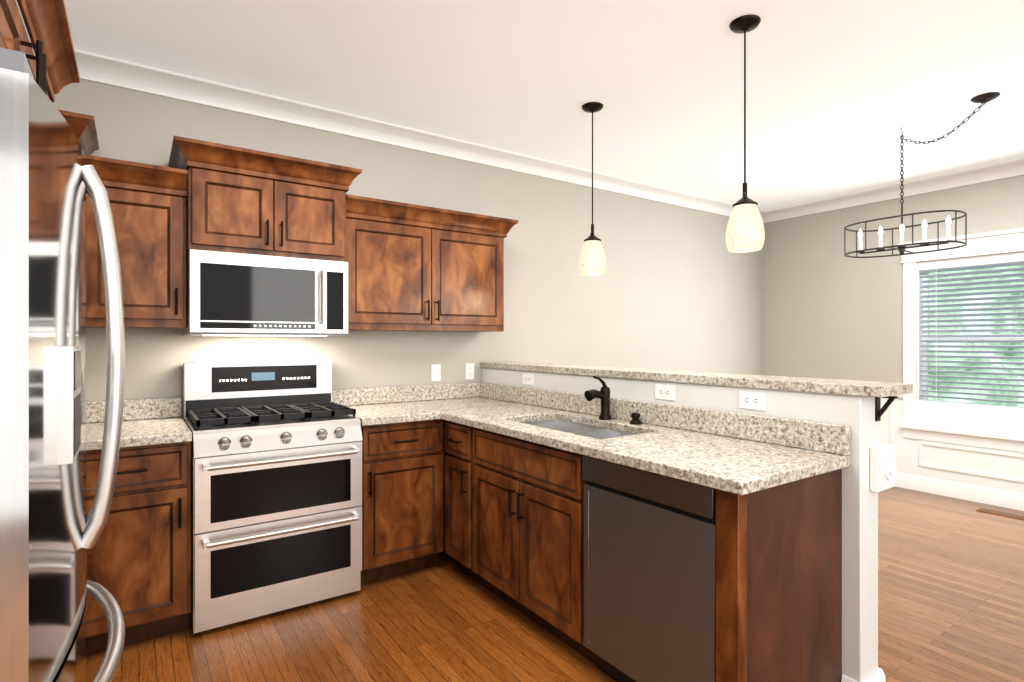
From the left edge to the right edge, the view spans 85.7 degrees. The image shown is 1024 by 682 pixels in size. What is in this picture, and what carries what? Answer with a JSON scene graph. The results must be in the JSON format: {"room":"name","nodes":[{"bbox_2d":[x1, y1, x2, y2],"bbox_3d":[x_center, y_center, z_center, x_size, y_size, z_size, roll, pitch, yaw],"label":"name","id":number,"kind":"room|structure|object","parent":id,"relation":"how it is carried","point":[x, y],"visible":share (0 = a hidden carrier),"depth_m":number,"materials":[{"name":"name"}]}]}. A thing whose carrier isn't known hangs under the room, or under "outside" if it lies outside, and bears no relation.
{"room":"kitchen","nodes":[
{"label":"kitchen","id":0,"kind":"room"},
{"bbox_2d":[0,0,79,101],"bbox_3d":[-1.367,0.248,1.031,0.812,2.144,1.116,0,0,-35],"label":"upper cabinet","id":1,"kind":"object","parent":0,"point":[53,65],"visible":0.35,"depth_m":1.31,"materials":[{"name":"brown wood"}]},
{"bbox_2d":[52,79,761,417],"bbox_3d":[-0.021,-0.040,4.232,6.860,2.720,0.100,0,0,-35],"label":"wall","id":2,"kind":"structure","parent":0,"point":[675,287],"depth_m":4.20,"materials":[{"name":"paint"}]},
{"bbox_2d":[58,109,98,154],"bbox_3d":[-2.275,-0.522,2.352,0.808,0.914,0.441,0,0,-35],"label":"upper cabinet","id":3,"kind":"object","parent":2,"relation":"attached to","point":[83,127],"visible":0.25,"depth_m":2.41,"materials":[{"name":"brown wood"}]},
{"bbox_2d":[84,154,187,328],"bbox_3d":[-1.835,-0.442,2.684,0.417,0.754,0.391,0,0,-35],"label":"upper cabinet","id":4,"kind":"object","parent":2,"relation":"attached to","point":[148,204],"visible":0.69,"depth_m":2.60,"materials":[{"name":"brown wood"}]},
{"bbox_2d":[168,136,361,261],"bbox_3d":[-1.326,-0.694,2.989,0.890,0.511,0.466,0,0,-35],"label":"upper cabinet","id":5,"kind":"object","parent":2,"relation":"attached to","point":[245,200],"visible":0.92,"depth_m":2.81,"materials":[{"name":"brown wood"}]},
{"bbox_2d":[183,249,347,335],"bbox_3d":[-1.322,-0.232,2.983,0.756,0.407,0.480,0,0,-35],"label":"over-the-range microwave","id":6,"kind":"object","parent":5,"relation":"attached to","point":[233,294],"visible":1,"depth_m":2.80,"materials":[{"name":"silver metal"}]},
{"bbox_2d":[29,38,766,222],"bbox_3d":[0.032,-1.347,4.155,6.660,0.105,0.088,0,0,-34],"label":"crown molding","id":7,"kind":"structure","parent":2,"relation":"attached to","point":[98,68],"depth_m":3.43,"materials":[{"name":"white wood"}]},
{"bbox_2d":[346,194,517,331],"bbox_3d":[-0.549,-0.442,3.568,1.171,0.754,0.391,0,0,-35],"label":"upper cabinet","id":8,"kind":"object","parent":2,"relation":"attached to","point":[412,267],"visible":0.94,"depth_m":3.41,"materials":[{"name":"brown wood"}]},
{"bbox_2d":[431,364,440,380],"bbox_3d":[-0.524,0.220,3.817,0.070,0.115,0.014,0,0,-35],"label":"outlet","id":9,"kind":"object","parent":2,"relation":"attached to","point":[435,372],"visible":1,"depth_m":3.82,"materials":[{"name":"plastic"}]},
{"bbox_2d":[465,363,473,379],"bbox_3d":[-0.304,0.220,3.973,0.070,0.115,0.006,0,0,-35],"label":"outlet","id":10,"kind":"object","parent":2,"relation":"attached to","point":[469,371],"visible":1,"depth_m":3.97,"materials":[{"name":"plastic"}]},
{"bbox_2d":[15,0,1023,210],"bbox_3d":[1.848,-1.450,1.513,6.860,0.100,6.700,0,0,-35],"label":"ceiling","id":11,"kind":"structure","parent":0,"point":[840,94],"depth_m":2.89,"materials":[{"name":"paint"}]},
{"bbox_2d":[579,102,605,274],"bbox_3d":[0.480,-0.900,3.291,0.160,1.000,0.160,0,0,-35],"label":"pendant light","id":12,"kind":"object","parent":11,"relation":"hanging from","point":[592,260],"visible":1,"depth_m":3.24,"materials":[{"name":"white glass"}]},
{"bbox_2d":[725,14,764,252],"bbox_3d":[1.025,-0.900,2.428,0.160,1.000,0.160,0,0,-35],"label":"pendant light","id":13,"kind":"object","parent":11,"relation":"hanging from","point":[745,231],"visible":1,"depth_m":2.38,"materials":[{"name":"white glass"}]},
{"bbox_2d":[844,92,999,257],"bbox_3d":[2.608,-0.982,3.532,0.432,0.834,0.856,0,0,-35],"label":"chandelier","id":14,"kind":"object","parent":11,"relation":"hanging from","point":[984,98],"visible":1,"depth_m":3.54,"materials":[{"name":"metal"}]},
{"bbox_2d":[87,486,1023,681],"bbox_3d":[1.848,1.370,1.513,6.860,0.100,6.700,0,0,-35],"label":"floor","id":15,"kind":"structure","parent":0,"point":[950,589],"depth_m":2.52,"materials":[{"name":"brown wood"}]},
{"bbox_2d":[0,47,124,681],"bbox_3d":[-1.298,0.429,1.078,0.888,1.782,0.908,0,0,-35],"label":"refrigerator","id":16,"kind":"object","parent":15,"relation":"on","point":[50,529],"visible":1,"depth_m":0.97,"materials":[{"name":"grey metal"}]},
{"bbox_2d":[87,442,190,654],"bbox_3d":[-1.779,0.883,2.567,0.456,0.873,0.648,0,0,-35],"label":"base cabinet","id":17,"kind":"object","parent":15,"relation":"on","point":[139,561],"visible":0.58,"depth_m":2.37,"materials":[{"name":"brown wood"}]},
{"bbox_2d":[87,397,191,450],"bbox_3d":[-2.074,0.373,2.372,1.164,0.145,0.638,0,0,-34],"label":"countertop","id":18,"kind":"structure","parent":17,"relation":"on","point":[151,421],"depth_m":2.71,"materials":[{"name":"stone"}]},
{"bbox_2d":[183,360,362,633],"bbox_3d":[-1.248,0.708,2.876,0.758,1.185,0.706,0,0,-35],"label":"range","id":19,"kind":"object","parent":15,"relation":"on","point":[276,486],"visible":1,"depth_m":2.66,"materials":[{"name":"silver metal"}]},
{"bbox_2d":[361,419,446,584],"bbox_3d":[-0.499,0.883,3.446,1.113,0.873,0.648,0,0,-35],"label":"base cabinet","id":20,"kind":"object","parent":15,"relation":"on","point":[403,498],"visible":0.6,"depth_m":3.04,"materials":[{"name":"brown wood"}]},
{"bbox_2d":[332,386,434,425],"bbox_3d":[-0.779,0.373,3.259,0.438,0.145,0.643,0,0,-34],"label":"countertop","id":21,"kind":"structure","parent":20,"relation":"on","point":[395,404],"depth_m":3.45,"materials":[{"name":"stone"}]},
{"bbox_2d":[407,376,850,494],"bbox_3d":[0.210,0.414,2.801,0.675,0.475,2.518,0,0,-34],"label":"countertop","id":22,"kind":"structure","parent":20,"relation":"on","point":[737,453],"depth_m":2.28,"materials":[{"name":"stone"}]},
{"bbox_2d":[445,421,484,586],"bbox_3d":[-0.060,0.883,3.203,0.664,0.873,0.308,0,0,-35],"label":"base cabinet","id":23,"kind":"object","parent":15,"relation":"on","point":[459,463],"visible":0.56,"depth_m":3.02,"materials":[{"name":"brown wood"}]},
{"bbox_2d":[473,428,596,664],"bbox_3d":[0.276,0.883,2.714,0.664,0.873,0.876,0,0,-35],"label":"base cabinet","id":24,"kind":"object","parent":15,"relation":"on","point":[528,529],"visible":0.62,"depth_m":2.47,"materials":[{"name":"brown wood"}]},
{"bbox_2d":[582,455,715,681],"bbox_3d":[0.700,0.883,2.106,0.620,0.863,0.600,0,0,-35],"label":"dishwasher","id":25,"kind":"object","parent":15,"relation":"on","point":[649,576],"visible":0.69,"depth_m":1.91,"materials":[{"name":"grey metal"}]},
{"bbox_2d":[716,469,841,681],"bbox_3d":[0.903,0.883,1.830,0.632,0.873,0.078,0,0,-35],"label":"cabinet end panel","id":26,"kind":"object","parent":15,"relation":"on","point":[779,583],"visible":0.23,"depth_m":1.75,"materials":[{"name":"brown wood"}]},
{"bbox_2d":[976,508,1023,519],"bbox_3d":[3.742,1.316,4.186,0.110,0.007,0.320,0,0,-35],"label":"floor vent","id":27,"kind":"object","parent":15,"relation":"in","point":[1010,515],"visible":0.98,"depth_m":4.20,"materials":[{"name":"brown wood"}]},
{"bbox_2d":[482,368,877,681],"bbox_3d":[0.557,0.758,3.021,0.140,1.124,2.550,0,0,-35],"label":"wall","id":28,"kind":"structure","parent":0,"point":[856,414],"depth_m":1.98,"materials":[{"name":"paint"}]},
{"bbox_2d":[522,373,533,384],"bbox_3d":[0.102,0.245,3.553,0.006,0.070,0.115,0,0,-35],"label":"outlet","id":29,"kind":"object","parent":28,"relation":"attached to","point":[528,379],"visible":1,"depth_m":3.54,"materials":[{"name":"plastic"}]},
{"bbox_2d":[655,384,674,400],"bbox_3d":[0.731,0.245,2.638,0.006,0.070,0.115,0,0,-35],"label":"outlet","id":30,"kind":"object","parent":28,"relation":"attached to","point":[665,392],"visible":1,"depth_m":2.63,"materials":[{"name":"plastic"}]},
{"bbox_2d":[480,362,912,396],"bbox_3d":[0.617,0.175,3.020,0.262,0.040,2.618,0,0,-35],"label":"bar","id":31,"kind":"object","parent":28,"relation":"on","point":[857,388],"visible":1,"depth_m":2.37,"materials":[{"name":"stone"}]},
{"bbox_2d":[739,391,764,410],"bbox_3d":[0.986,0.245,2.267,0.006,0.070,0.115,0,0,-35],"label":"outlet","id":32,"kind":"object","parent":28,"relation":"attached to","point":[752,400],"visible":1,"depth_m":2.26,"materials":[{"name":"plastic"}]},
{"bbox_2d":[841,443,895,681],"bbox_3d":[0.594,0.850,3.005,0.217,0.940,2.580,0,0,-35],"label":"trim","id":33,"kind":"structure","parent":28,"relation":"attached to","point":[882,467],"depth_m":1.96,"materials":[{"name":"white wood"}]},
{"bbox_2d":[875,396,897,420],"bbox_3d":[1.342,0.243,1.976,0.028,0.093,0.061,0,0,-35],"label":"bracket","id":34,"kind":"object","parent":28,"relation":"attached to","point":[879,411],"visible":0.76,"depth_m":1.99,"materials":[{"name":"brown metal"}]},
{"bbox_2d":[762,175,1023,382],"bbox_3d":[4.662,-0.040,3.386,0.100,2.720,6.600,0,0,-35],"label":"wall","id":35,"kind":"structure","parent":0,"point":[830,310],"depth_m":5.33,"materials":[{"name":"paint"}]},
{"bbox_2d":[765,158,1023,221],"bbox_3d":[4.610,-1.347,3.296,0.088,0.105,6.510,0,0,-34],"label":"crown molding","id":36,"kind":"structure","parent":35,"relation":"attached to","point":[1015,167],"depth_m":4.91,"materials":[{"name":"white wood"}]},
{"bbox_2d":[878,395,1023,492],"bbox_3d":[4.611,0.820,3.339,0.036,0.720,6.580,0,0,-35],"label":"trim","id":37,"kind":"structure","parent":35,"relation":"attached to","point":[993,468],"depth_m":4.62,"materials":[{"name":"white wood"}]},
{"bbox_2d":[894,471,1023,510],"bbox_3d":[4.614,1.250,3.353,0.016,0.140,6.600,0,0,-34],"label":"baseboard","id":38,"kind":"structure","parent":35,"relation":"attached to","point":[980,494],"depth_m":4.59,"materials":[{"name":"white wood"}]},
{"bbox_2d":[898,228,1023,452],"bbox_3d":[3.868,-0.005,4.503,0.158,1.740,1.200,0,0,-35],"label":"window","id":39,"kind":"structure","parent":35,"relation":"in","point":[997,242],"depth_m":4.67,"materials":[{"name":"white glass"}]},
{"bbox_2d":[919,252,1023,407],"bbox_3d":[3.873,0.022,4.506,0.060,1.437,0.912,0,0,-35],"label":"window blind","id":40,"kind":"object","parent":39,"relation":"attached to","point":[991,261],"visible":0.9,"depth_m":4.57,"materials":[{"name":"white plastic"}]}
]}

